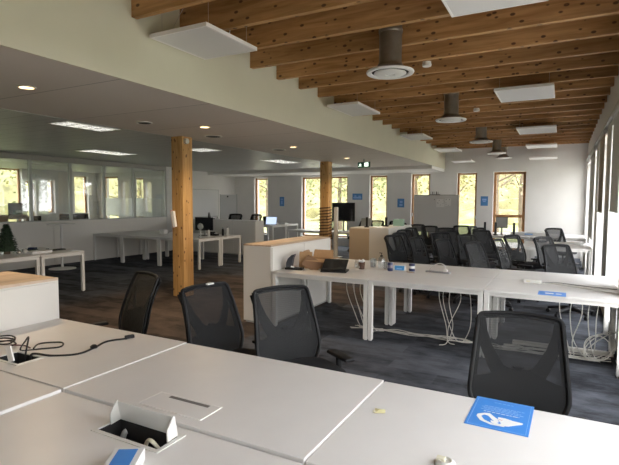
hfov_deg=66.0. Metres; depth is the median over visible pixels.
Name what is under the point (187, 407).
flap
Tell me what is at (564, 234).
desk
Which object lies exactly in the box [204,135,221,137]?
ceiling vent
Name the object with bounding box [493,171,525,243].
window
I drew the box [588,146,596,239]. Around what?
roller blind
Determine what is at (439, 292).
hanging cable
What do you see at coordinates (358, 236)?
storage cabinet
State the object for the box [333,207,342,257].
screen panel
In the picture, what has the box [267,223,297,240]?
desk
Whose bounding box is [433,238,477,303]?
office chair
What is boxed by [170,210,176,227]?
holder
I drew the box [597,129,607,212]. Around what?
roller blind
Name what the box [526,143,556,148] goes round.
raft
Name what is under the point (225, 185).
wall
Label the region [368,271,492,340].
desk
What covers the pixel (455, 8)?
raft
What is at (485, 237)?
office chair
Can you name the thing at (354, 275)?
desk
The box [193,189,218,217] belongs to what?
whiteboard
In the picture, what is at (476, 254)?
office chair
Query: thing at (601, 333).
cable coil
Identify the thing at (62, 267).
pedestal table
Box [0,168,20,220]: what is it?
window
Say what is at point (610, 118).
rail
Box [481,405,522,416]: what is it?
print
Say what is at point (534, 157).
raft
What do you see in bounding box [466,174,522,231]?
tree
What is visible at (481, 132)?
air diffuser
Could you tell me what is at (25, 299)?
storage cabinet
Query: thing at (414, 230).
office chair
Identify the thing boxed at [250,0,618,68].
ceiling beam
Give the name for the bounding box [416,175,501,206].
tree
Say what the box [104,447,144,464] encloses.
tissue box
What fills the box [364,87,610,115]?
ceiling beam
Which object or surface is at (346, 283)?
hanging cable
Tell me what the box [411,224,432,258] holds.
office chair
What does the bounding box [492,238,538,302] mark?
office chair
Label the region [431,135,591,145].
ceiling beam
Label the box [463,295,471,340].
hanging cable
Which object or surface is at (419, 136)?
raft
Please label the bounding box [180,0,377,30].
ceiling beam
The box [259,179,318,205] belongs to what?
tree
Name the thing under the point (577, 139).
ceiling beam
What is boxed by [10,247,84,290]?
desk
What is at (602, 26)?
ceiling beam
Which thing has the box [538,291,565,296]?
card
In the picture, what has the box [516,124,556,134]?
raft
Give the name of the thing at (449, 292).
hanging cable
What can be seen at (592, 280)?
desk
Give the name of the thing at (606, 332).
cable coil
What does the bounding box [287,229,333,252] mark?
desk
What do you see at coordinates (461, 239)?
office chair
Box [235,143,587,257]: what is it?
wall
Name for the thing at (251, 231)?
storage cabinet
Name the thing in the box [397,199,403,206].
poster
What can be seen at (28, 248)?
desk phone
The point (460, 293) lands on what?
hanging cable
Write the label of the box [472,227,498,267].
office chair
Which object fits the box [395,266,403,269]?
print
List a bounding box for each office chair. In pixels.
[89,271,161,333]
[177,281,255,355]
[228,213,241,219]
[250,214,261,219]
[250,285,354,372]
[371,220,383,226]
[384,234,421,291]
[393,232,411,261]
[397,229,430,256]
[405,227,431,264]
[407,237,450,298]
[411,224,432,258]
[420,225,437,262]
[429,232,461,264]
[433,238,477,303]
[436,227,455,231]
[442,230,461,266]
[453,225,468,265]
[455,234,496,267]
[463,241,513,310]
[467,226,496,264]
[467,310,588,419]
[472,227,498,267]
[472,230,497,268]
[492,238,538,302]
[503,234,542,269]
[533,236,578,271]
[541,244,595,320]
[544,228,576,253]
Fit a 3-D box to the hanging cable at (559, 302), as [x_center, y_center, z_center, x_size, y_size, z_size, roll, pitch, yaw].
[2.729,0.988,4.987,0.341,0.688,0.018,-1,4,-21]
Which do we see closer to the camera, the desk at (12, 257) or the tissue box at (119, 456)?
the tissue box at (119, 456)
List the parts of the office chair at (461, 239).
frame, seat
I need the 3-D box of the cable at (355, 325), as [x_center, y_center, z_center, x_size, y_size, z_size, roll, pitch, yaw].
[1.809,1.279,5.650,2.759,0.010,0.196,2,4,28]
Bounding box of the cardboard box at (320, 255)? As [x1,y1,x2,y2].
[304,249,339,268]
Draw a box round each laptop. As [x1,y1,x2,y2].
[265,217,276,224]
[361,218,371,225]
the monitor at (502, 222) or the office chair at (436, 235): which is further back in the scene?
the monitor at (502, 222)
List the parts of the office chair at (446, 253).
frame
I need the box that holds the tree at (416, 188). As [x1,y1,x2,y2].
[414,176,424,194]
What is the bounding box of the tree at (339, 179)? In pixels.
[311,178,380,229]
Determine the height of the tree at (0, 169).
7.426 m
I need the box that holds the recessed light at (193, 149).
[192,148,221,151]
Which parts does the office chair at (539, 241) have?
frame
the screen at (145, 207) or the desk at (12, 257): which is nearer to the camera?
the desk at (12, 257)
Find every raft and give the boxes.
[149,9,256,59]
[327,96,379,116]
[400,132,432,139]
[433,144,461,152]
[441,0,548,16]
[451,153,474,162]
[494,72,554,102]
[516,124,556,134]
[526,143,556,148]
[528,148,556,159]
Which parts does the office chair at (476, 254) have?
frame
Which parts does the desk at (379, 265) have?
leg, leg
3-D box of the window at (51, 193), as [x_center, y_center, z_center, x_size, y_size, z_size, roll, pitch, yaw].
[-9.614,-1.320,17.585,0.070,1.180,0.260,2,4,28]
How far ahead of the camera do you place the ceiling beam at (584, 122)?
10.72 m
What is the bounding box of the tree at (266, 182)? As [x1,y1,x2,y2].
[259,180,267,216]
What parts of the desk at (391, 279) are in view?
leg, leg, frame, leg, leg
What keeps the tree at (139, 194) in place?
on the ground
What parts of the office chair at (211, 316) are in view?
seat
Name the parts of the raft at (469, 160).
panel, panel frame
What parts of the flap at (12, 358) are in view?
lid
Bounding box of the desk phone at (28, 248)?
[26,245,36,250]
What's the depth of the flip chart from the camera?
18.62 m
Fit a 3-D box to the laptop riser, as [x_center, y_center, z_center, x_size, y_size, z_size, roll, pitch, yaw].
[0.333,0.436,6.247,0.340,0.145,0.276,1,4,14]
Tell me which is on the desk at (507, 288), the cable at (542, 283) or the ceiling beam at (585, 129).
the cable at (542, 283)
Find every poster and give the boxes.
[280,197,283,205]
[352,194,361,199]
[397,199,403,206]
[480,196,487,205]
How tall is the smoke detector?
0.051 m
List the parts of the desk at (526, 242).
leg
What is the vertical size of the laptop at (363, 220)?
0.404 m
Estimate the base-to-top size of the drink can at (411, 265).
0.100 m
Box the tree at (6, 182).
[0,170,83,199]
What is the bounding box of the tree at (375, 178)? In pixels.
[318,177,386,210]
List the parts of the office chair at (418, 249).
frame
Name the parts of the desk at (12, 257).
frame, leg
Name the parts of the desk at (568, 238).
leg, leg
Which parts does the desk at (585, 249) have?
frame, leg, leg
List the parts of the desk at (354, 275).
leg, leg, frame, leg, leg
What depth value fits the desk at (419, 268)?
6.39 m
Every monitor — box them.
[8,203,27,220]
[26,216,40,220]
[195,217,212,235]
[332,203,354,230]
[496,217,507,234]
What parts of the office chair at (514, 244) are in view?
frame, seat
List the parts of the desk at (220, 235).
leg, leg, leg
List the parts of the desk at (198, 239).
leg, frame, leg, leg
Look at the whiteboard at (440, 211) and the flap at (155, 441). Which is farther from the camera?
the whiteboard at (440, 211)
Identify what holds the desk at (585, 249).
on the floor
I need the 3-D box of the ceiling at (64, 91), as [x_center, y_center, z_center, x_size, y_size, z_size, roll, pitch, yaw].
[-5.932,-1.817,10.135,13.110,0.090,19.500,2,4,28]
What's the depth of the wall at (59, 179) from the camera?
17.67 m
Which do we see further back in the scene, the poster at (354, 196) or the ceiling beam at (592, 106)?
the poster at (354, 196)
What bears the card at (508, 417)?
on the desk at (416, 426)
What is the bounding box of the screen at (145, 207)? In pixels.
[105,177,160,217]
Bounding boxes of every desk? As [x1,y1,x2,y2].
[0,252,39,274]
[0,318,186,391]
[0,371,60,414]
[0,392,301,464]
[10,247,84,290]
[65,343,383,464]
[93,232,144,262]
[119,230,166,256]
[121,233,172,265]
[146,232,201,258]
[158,236,220,269]
[193,233,240,265]
[264,224,285,239]
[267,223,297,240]
[272,265,388,339]
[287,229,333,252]
[305,382,618,464]
[306,258,408,311]
[332,230,348,233]
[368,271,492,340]
[393,263,501,323]
[483,278,618,377]
[492,234,529,260]
[495,269,616,350]
[523,243,591,274]
[525,241,589,274]
[529,236,585,267]
[533,234,583,260]
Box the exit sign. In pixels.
[358,159,369,167]
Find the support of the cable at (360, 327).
on the floor
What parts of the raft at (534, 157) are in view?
panel frame, panel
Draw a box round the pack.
[393,264,405,270]
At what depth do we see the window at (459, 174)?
15.40 m
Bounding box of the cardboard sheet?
[299,252,322,269]
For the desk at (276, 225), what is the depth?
15.52 m
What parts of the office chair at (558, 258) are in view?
frame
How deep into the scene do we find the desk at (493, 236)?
12.82 m
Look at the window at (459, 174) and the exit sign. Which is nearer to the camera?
the exit sign
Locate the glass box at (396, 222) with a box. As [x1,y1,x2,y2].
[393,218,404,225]
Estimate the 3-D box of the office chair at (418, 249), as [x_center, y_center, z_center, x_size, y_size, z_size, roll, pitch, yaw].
[2.134,0.599,8.391,0.766,1.012,0.661,4,5,45]
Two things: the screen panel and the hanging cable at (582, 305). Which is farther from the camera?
the screen panel
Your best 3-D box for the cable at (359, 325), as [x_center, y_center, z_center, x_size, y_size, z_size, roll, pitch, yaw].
[1.821,1.281,5.624,2.755,0.010,0.237,2,4,28]
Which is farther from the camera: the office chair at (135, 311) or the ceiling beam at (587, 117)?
the ceiling beam at (587, 117)
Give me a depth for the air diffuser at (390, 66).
4.79 m
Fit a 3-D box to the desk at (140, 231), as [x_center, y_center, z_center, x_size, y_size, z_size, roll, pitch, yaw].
[-4.847,0.344,13.905,1.104,0.730,0.834,2,4,28]
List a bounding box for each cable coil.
[583,332,617,360]
[583,333,615,361]
[583,335,611,360]
[586,331,617,359]
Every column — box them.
[171,136,193,295]
[320,161,331,249]
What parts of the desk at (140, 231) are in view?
leg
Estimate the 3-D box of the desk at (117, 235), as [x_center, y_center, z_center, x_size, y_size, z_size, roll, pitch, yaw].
[-5.243,0.391,13.160,1.104,0.730,0.824,2,4,28]
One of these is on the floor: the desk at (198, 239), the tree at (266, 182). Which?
the desk at (198, 239)
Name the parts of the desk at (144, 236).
leg, frame, leg, leg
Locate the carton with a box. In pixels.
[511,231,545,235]
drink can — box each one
[387,262,392,270]
[409,263,414,270]
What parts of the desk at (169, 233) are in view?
leg, leg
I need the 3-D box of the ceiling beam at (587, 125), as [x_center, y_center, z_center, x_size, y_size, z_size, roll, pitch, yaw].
[4.500,-2.558,11.398,4.036,0.378,0.064,2,4,28]
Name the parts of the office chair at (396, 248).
frame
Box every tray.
[99,419,176,447]
[568,346,613,356]
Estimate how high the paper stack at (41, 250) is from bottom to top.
0.042 m
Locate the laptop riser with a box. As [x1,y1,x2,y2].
[320,259,348,272]
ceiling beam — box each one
[131,0,214,18]
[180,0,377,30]
[226,0,450,49]
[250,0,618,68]
[276,14,618,79]
[299,35,618,88]
[318,51,618,97]
[334,65,618,103]
[361,77,613,107]
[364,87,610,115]
[372,95,606,120]
[383,103,603,124]
[392,109,601,128]
[400,115,599,131]
[407,120,597,133]
[420,128,593,140]
[426,124,595,136]
[426,132,592,142]
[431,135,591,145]
[436,138,589,147]
[443,141,588,148]
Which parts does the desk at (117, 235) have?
leg, frame, leg, leg, leg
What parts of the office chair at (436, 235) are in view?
frame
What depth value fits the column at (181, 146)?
8.11 m
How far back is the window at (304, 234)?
18.28 m
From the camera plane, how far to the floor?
6.47 m
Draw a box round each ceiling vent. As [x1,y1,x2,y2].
[136,121,152,123]
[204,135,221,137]
[495,147,511,158]
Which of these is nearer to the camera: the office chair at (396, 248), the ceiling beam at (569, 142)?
the office chair at (396, 248)
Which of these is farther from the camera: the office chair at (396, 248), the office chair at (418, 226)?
the office chair at (418, 226)
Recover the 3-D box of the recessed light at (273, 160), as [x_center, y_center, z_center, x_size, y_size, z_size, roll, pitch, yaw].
[-0.785,-1.949,13.116,0.600,0.014,1.200,2,4,28]
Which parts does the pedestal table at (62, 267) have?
foot plate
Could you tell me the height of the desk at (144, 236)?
0.730 m
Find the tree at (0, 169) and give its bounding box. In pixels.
[0,169,16,211]
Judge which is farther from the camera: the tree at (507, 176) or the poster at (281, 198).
the tree at (507, 176)
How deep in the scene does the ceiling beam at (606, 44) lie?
5.72 m
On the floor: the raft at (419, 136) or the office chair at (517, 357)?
the office chair at (517, 357)
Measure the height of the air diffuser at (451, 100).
0.634 m
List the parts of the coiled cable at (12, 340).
cord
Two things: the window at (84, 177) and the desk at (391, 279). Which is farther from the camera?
the window at (84, 177)
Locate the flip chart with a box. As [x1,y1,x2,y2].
[220,194,236,218]
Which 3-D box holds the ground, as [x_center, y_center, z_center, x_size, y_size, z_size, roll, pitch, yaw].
[7.308,0.323,24.498,110.000,0.280,110.000,2,4,28]
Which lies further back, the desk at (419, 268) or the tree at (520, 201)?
the tree at (520, 201)
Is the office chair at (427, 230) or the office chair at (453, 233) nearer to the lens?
the office chair at (453, 233)
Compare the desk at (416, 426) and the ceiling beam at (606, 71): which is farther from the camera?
the ceiling beam at (606, 71)
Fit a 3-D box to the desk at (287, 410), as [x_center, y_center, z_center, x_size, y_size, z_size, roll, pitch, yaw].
[-0.405,1.124,2.407,1.324,0.734,0.859,2,4,28]
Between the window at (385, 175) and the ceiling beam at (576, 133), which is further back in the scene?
the window at (385, 175)
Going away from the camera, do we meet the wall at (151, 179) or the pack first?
the pack
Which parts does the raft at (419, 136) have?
panel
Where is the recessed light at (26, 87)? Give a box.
[16,85,36,89]
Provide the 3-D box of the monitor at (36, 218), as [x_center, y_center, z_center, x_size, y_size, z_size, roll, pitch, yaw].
[-7.640,-0.307,13.178,0.190,0.300,0.500,1,4,16]
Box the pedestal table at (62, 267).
[46,223,75,270]
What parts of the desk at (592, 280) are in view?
leg, leg, leg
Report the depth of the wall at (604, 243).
7.40 m
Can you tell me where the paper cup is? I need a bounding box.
[359,259,364,268]
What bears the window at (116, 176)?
in the wall at (151, 179)
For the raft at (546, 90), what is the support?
hanging from the ceiling
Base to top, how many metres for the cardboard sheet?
0.261 m
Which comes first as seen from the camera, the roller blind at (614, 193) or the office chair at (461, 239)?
the roller blind at (614, 193)
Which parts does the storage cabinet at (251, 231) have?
door, door, door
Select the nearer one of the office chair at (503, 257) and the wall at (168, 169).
the office chair at (503, 257)
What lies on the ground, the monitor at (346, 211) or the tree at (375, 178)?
the tree at (375, 178)
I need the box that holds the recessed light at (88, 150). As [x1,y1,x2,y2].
[75,149,136,155]
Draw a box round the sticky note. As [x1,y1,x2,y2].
[373,408,384,412]
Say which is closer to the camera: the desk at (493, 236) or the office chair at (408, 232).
the office chair at (408, 232)
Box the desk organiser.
[210,232,218,235]
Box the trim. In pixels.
[0,108,355,167]
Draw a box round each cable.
[0,335,30,347]
[19,336,63,361]
[29,334,134,359]
[346,283,362,327]
[351,327,590,355]
[355,325,588,359]
[359,325,599,357]
[359,326,599,361]
[360,327,586,358]
[439,292,454,344]
[439,293,460,344]
[443,292,462,341]
[448,292,452,340]
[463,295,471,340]
[542,282,616,289]
[542,283,618,293]
[559,302,578,357]
[570,304,593,357]
[572,305,582,356]
[588,305,595,359]
[589,306,598,356]
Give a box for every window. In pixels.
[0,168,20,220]
[47,181,52,212]
[74,176,86,213]
[105,176,117,197]
[256,178,267,233]
[303,177,347,237]
[371,175,386,219]
[412,174,429,223]
[458,173,476,225]
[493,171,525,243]
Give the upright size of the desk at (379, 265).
0.730 m
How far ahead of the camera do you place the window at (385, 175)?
16.98 m
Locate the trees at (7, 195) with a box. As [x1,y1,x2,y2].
[0,169,137,221]
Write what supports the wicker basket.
on the floor
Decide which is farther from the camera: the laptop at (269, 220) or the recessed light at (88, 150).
the laptop at (269, 220)
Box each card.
[464,396,533,436]
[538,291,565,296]
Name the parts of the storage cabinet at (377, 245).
door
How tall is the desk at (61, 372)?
0.738 m
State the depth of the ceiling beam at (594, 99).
8.47 m
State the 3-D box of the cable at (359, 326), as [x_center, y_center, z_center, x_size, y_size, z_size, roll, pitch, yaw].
[1.837,1.281,5.617,2.706,0.010,0.220,2,4,28]
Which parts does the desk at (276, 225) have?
leg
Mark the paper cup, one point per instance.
(361, 262)
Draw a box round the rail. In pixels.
[586,99,618,161]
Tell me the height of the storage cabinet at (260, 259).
1.065 m
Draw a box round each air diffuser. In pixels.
[366,25,413,79]
[435,92,466,122]
[469,127,492,143]
[487,140,505,154]
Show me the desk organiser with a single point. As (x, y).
(211, 233)
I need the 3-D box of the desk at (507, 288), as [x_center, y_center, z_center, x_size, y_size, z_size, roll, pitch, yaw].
[2.575,0.961,5.102,1.254,0.730,0.854,2,4,28]
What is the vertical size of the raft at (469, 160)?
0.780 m
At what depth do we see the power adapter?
5.41 m
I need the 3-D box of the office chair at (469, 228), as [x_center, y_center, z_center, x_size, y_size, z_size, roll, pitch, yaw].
[4.520,0.345,12.381,0.661,1.012,0.766,-3,5,-44]
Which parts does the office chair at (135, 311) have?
frame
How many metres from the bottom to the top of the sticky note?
0.010 m
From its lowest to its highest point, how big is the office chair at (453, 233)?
1.012 m
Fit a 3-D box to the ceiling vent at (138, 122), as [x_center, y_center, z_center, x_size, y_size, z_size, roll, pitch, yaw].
[-2.281,-1.514,6.587,0.229,0.012,0.229,2,4,28]
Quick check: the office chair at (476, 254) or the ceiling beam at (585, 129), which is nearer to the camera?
the office chair at (476, 254)
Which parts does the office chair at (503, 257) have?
frame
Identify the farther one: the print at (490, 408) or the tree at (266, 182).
the tree at (266, 182)
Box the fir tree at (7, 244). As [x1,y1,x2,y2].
[0,223,19,253]
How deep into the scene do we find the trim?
7.14 m
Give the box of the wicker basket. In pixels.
[0,215,8,221]
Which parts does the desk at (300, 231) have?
frame, leg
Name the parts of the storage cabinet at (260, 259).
door, door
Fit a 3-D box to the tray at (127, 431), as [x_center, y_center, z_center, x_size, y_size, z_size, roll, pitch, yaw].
[-0.684,0.850,1.903,0.328,0.098,0.113,2,4,28]
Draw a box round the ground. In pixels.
[261,218,517,240]
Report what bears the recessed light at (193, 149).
in the ceiling at (64, 91)
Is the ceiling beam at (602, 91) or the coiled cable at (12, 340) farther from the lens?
the ceiling beam at (602, 91)
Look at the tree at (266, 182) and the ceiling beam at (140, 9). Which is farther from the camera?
the tree at (266, 182)
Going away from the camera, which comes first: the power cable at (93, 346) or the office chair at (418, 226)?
the power cable at (93, 346)
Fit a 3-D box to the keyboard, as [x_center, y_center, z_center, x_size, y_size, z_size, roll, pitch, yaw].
[-4.657,0.307,8.650,0.140,0.040,0.440,2,4,25]
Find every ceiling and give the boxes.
[0,46,427,172]
[207,165,443,176]
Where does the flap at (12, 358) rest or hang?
attached to the desk at (61, 372)
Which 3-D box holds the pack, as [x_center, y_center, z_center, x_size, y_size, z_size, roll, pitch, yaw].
[1.199,0.468,6.358,0.170,0.075,0.062,2,4,25]
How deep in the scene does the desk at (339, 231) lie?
14.38 m
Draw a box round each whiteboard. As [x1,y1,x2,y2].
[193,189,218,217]
[413,195,458,227]
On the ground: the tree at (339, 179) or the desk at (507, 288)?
the tree at (339, 179)
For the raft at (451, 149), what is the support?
hanging from the ceiling
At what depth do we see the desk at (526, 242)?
10.71 m
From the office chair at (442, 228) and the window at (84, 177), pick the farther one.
the window at (84, 177)
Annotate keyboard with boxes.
[48,248,65,250]
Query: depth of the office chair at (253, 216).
15.66 m
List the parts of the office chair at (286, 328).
frame, seat, arm post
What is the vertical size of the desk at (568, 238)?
0.730 m
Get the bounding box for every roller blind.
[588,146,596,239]
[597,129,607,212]
[609,103,618,212]
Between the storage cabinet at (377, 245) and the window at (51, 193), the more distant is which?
the window at (51, 193)
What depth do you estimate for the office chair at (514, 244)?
9.22 m
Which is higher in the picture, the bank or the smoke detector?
the smoke detector
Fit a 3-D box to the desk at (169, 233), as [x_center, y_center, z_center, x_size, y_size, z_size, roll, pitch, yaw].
[-3.774,0.386,13.336,1.314,0.730,0.834,2,4,28]
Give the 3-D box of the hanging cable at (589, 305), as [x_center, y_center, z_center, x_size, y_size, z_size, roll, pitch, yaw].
[2.922,0.995,4.890,0.211,0.688,0.031,-1,4,-23]
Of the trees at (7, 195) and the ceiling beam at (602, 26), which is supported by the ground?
the trees at (7, 195)
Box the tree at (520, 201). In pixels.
[500,174,522,231]
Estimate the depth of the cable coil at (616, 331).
4.93 m
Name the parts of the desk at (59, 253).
leg, frame, leg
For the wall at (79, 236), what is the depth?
12.75 m
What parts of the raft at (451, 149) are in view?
panel frame, panel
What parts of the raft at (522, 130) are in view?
panel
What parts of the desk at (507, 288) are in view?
leg, leg, frame, leg, leg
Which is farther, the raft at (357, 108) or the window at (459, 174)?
the window at (459, 174)
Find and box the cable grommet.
[435,455,455,464]
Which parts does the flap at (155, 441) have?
socket post, lid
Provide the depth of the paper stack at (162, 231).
12.96 m
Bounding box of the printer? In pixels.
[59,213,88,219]
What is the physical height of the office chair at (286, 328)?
1.012 m
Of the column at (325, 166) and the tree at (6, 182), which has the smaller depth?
the column at (325, 166)
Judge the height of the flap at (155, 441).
0.192 m
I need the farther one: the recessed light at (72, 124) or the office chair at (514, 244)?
the office chair at (514, 244)
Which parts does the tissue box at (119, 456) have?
blue panel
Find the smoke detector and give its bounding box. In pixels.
[422,61,431,67]
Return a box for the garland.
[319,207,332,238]
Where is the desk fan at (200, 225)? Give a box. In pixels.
[197,223,202,236]
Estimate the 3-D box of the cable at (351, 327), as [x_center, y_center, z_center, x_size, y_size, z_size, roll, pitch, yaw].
[1.771,1.276,5.629,2.699,0.010,0.205,2,4,26]
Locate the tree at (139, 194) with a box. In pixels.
[109,178,142,216]
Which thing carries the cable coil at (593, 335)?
on the floor
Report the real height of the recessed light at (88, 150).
0.014 m
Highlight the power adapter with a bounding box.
[524,278,541,283]
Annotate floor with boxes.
[0,245,618,425]
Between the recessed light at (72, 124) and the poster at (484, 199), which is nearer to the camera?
the recessed light at (72, 124)
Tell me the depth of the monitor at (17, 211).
12.67 m
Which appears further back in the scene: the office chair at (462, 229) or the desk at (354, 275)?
the office chair at (462, 229)
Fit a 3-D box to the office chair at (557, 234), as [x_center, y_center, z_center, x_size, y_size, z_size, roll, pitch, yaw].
[6.091,0.410,11.516,0.661,1.012,0.766,0,4,-9]
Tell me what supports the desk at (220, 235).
on the floor
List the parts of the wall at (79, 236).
panel, post, post, sill rail, post, panel, post, post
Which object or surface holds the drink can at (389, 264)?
on the desk at (354, 275)
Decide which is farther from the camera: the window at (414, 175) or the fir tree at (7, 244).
the window at (414, 175)
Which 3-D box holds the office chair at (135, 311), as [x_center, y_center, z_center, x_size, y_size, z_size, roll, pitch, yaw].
[-1.683,0.871,4.039,0.766,1.012,0.661,-3,5,-43]
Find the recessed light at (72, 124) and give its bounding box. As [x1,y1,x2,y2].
[46,121,120,131]
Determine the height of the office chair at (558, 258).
1.012 m
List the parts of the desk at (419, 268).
leg, leg, power strip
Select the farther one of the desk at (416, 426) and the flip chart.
the flip chart
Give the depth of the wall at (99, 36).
4.66 m
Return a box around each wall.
[0,0,444,168]
[0,152,166,270]
[0,167,97,220]
[97,171,160,218]
[161,167,172,250]
[192,171,234,218]
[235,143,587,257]
[584,75,618,352]
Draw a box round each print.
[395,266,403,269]
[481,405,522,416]
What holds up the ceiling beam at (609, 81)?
attached to the ceiling
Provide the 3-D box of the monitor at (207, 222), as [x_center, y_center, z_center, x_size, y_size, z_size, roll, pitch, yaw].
[-2.747,-0.159,12.487,0.520,0.480,0.190,1,4,16]
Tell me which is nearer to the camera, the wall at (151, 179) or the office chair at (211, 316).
the office chair at (211, 316)
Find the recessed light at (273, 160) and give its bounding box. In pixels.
[260,159,299,163]
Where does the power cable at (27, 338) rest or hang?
on the desk at (61, 372)
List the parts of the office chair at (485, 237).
frame, seat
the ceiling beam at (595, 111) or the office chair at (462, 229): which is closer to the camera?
the ceiling beam at (595, 111)
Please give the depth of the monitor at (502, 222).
13.15 m
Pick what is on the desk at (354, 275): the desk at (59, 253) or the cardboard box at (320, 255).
the cardboard box at (320, 255)
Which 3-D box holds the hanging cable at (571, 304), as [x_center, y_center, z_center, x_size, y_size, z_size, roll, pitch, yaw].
[2.836,0.990,4.967,0.400,0.688,0.049,-1,4,-24]
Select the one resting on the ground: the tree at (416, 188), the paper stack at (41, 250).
the tree at (416, 188)
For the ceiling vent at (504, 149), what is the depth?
14.32 m
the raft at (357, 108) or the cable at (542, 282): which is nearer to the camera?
the cable at (542, 282)
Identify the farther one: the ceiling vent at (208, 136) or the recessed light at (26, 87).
the ceiling vent at (208, 136)
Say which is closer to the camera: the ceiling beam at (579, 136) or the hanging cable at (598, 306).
the hanging cable at (598, 306)
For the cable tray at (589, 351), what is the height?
0.035 m
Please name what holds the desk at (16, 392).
on the floor
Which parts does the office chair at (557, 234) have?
frame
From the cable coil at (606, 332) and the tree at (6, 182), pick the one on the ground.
the tree at (6, 182)
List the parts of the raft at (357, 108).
panel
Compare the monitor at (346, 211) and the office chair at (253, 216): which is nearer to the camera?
the monitor at (346, 211)
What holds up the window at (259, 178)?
in the wall at (555, 197)
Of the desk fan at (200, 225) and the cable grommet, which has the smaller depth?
the cable grommet
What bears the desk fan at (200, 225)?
on the desk at (198, 239)
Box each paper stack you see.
[23,249,51,253]
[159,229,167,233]
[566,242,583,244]
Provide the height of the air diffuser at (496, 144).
0.634 m
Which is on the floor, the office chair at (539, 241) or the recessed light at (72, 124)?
the office chair at (539, 241)
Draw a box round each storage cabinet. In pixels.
[0,271,58,331]
[193,218,263,254]
[243,236,330,322]
[349,226,377,259]
[369,225,411,261]
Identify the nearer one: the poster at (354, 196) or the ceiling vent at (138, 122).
the ceiling vent at (138, 122)
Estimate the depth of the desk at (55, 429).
1.81 m
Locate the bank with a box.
[137,174,519,224]
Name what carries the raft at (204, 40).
hanging from the ceiling
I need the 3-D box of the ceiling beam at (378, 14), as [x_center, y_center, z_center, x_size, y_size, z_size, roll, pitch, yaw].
[0.778,-2.112,4.409,4.036,0.378,0.064,2,4,28]
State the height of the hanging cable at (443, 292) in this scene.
0.689 m
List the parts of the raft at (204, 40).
panel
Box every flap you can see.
[0,346,44,365]
[90,400,185,452]
[138,391,221,420]
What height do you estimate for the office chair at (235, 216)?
1.214 m
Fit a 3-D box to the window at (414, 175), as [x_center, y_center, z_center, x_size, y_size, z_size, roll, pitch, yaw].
[3.788,-0.757,16.215,0.620,2.440,0.120,2,4,28]
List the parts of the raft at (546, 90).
panel frame, panel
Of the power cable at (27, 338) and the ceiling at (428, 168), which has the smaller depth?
the power cable at (27, 338)
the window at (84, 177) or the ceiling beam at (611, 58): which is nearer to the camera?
the ceiling beam at (611, 58)

